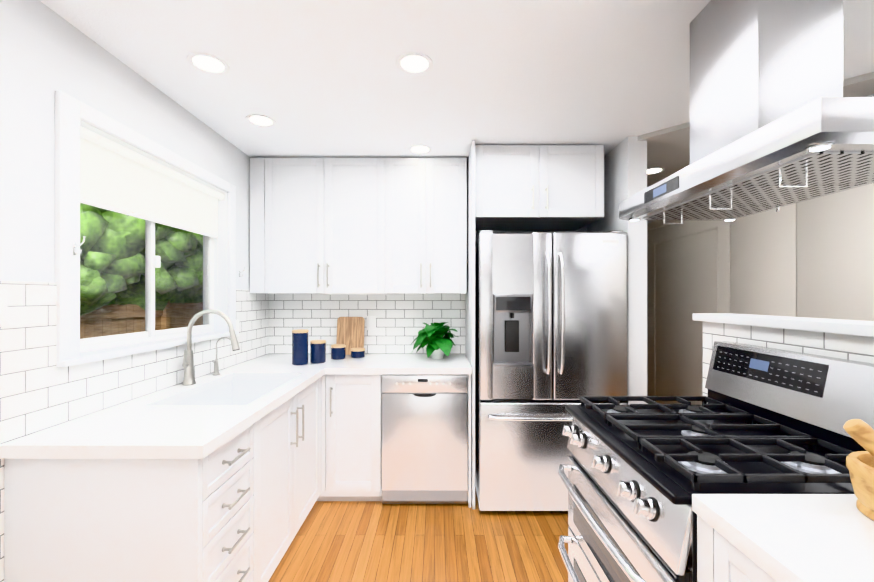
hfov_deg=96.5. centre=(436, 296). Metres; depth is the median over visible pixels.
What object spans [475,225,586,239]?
wall
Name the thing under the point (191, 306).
garden
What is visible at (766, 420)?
range
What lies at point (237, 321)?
outlet
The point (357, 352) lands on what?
canister
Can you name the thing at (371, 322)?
outlet
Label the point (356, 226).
upper cabinet
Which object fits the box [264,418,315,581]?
base cabinet
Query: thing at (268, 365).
countertop
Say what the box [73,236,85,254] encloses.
hook
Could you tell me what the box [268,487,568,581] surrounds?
floor
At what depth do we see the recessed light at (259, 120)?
2.25 m
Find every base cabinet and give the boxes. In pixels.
[0,418,267,581]
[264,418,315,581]
[308,378,319,500]
[320,374,381,500]
[692,494,873,581]
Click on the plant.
(439, 345)
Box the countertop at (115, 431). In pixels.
[0,374,315,457]
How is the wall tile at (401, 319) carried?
attached to the wall at (583, 229)
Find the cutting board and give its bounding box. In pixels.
[336,317,364,354]
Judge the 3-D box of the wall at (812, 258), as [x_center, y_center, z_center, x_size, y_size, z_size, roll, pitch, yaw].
[2.195,0.175,0.591,0.190,2.390,9.800,0,0,0]
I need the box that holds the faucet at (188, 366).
[182,309,239,384]
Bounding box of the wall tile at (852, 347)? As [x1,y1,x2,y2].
[703,321,873,403]
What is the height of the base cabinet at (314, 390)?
0.868 m
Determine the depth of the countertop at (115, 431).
1.34 m
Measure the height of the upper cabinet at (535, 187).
2.378 m
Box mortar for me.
[843,419,873,520]
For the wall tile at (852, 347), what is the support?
attached to the wall at (625, 168)
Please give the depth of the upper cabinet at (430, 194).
2.83 m
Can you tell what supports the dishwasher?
in the base cabinet at (350, 404)
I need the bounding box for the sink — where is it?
[156,378,307,449]
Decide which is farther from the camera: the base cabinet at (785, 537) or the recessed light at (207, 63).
the recessed light at (207, 63)
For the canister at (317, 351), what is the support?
on the countertop at (268, 365)
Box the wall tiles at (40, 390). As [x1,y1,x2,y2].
[0,281,268,581]
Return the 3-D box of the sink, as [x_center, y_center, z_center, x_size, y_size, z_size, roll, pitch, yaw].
[-1.021,0.605,2.004,0.461,0.229,0.736,0,0,0]
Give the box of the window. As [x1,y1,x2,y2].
[55,90,238,366]
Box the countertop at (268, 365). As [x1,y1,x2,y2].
[212,354,471,381]
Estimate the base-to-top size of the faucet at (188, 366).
0.393 m
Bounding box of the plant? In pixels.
[411,322,457,358]
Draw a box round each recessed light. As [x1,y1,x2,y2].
[186,52,229,74]
[245,114,275,126]
[396,52,432,74]
[408,145,431,153]
[647,167,664,174]
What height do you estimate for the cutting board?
0.299 m
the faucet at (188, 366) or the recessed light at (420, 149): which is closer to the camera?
the faucet at (188, 366)
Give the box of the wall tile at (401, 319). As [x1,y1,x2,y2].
[269,294,464,353]
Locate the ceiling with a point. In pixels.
(320, 78)
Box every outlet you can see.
[236,319,238,336]
[367,316,375,329]
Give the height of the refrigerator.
1.790 m
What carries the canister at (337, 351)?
on the countertop at (268, 365)
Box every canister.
[292,329,308,364]
[310,340,325,362]
[331,344,345,359]
[351,348,364,357]
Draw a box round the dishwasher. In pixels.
[382,374,467,503]
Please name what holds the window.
in the wall at (46, 52)
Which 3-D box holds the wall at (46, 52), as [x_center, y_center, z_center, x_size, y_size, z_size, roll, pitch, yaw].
[-1.451,0.174,-0.495,0.160,2.390,7.620,0,0,0]
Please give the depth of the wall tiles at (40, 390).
1.41 m
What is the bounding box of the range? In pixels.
[558,341,873,581]
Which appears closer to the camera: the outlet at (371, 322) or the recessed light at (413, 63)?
the recessed light at (413, 63)
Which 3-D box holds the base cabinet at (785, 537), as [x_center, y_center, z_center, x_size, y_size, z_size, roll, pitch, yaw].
[0.909,0.906,-0.704,0.726,0.925,3.169,0,0,0]
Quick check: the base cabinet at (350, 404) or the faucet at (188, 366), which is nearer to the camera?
the faucet at (188, 366)
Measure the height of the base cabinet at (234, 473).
0.868 m
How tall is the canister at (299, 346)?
0.232 m
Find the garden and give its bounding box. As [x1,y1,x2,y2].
[80,203,202,338]
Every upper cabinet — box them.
[250,158,393,293]
[394,158,466,293]
[465,140,603,508]
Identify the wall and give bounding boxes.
[0,0,249,356]
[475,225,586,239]
[587,136,873,404]
[647,94,873,404]
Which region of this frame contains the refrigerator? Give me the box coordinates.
[475,230,626,510]
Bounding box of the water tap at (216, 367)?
[212,337,230,374]
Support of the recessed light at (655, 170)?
in the ceiling
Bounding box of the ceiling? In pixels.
[39,0,873,186]
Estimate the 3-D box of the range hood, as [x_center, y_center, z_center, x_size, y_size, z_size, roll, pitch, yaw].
[1.075,-0.651,1.298,0.512,0.733,0.930,0,0,0]
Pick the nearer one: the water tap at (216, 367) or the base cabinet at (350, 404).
the water tap at (216, 367)
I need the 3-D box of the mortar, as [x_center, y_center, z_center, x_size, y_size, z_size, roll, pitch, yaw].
[0.935,0.351,0.767,0.180,0.186,0.180,0,0,0]
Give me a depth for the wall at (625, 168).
2.47 m
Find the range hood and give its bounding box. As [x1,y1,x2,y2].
[619,0,873,223]

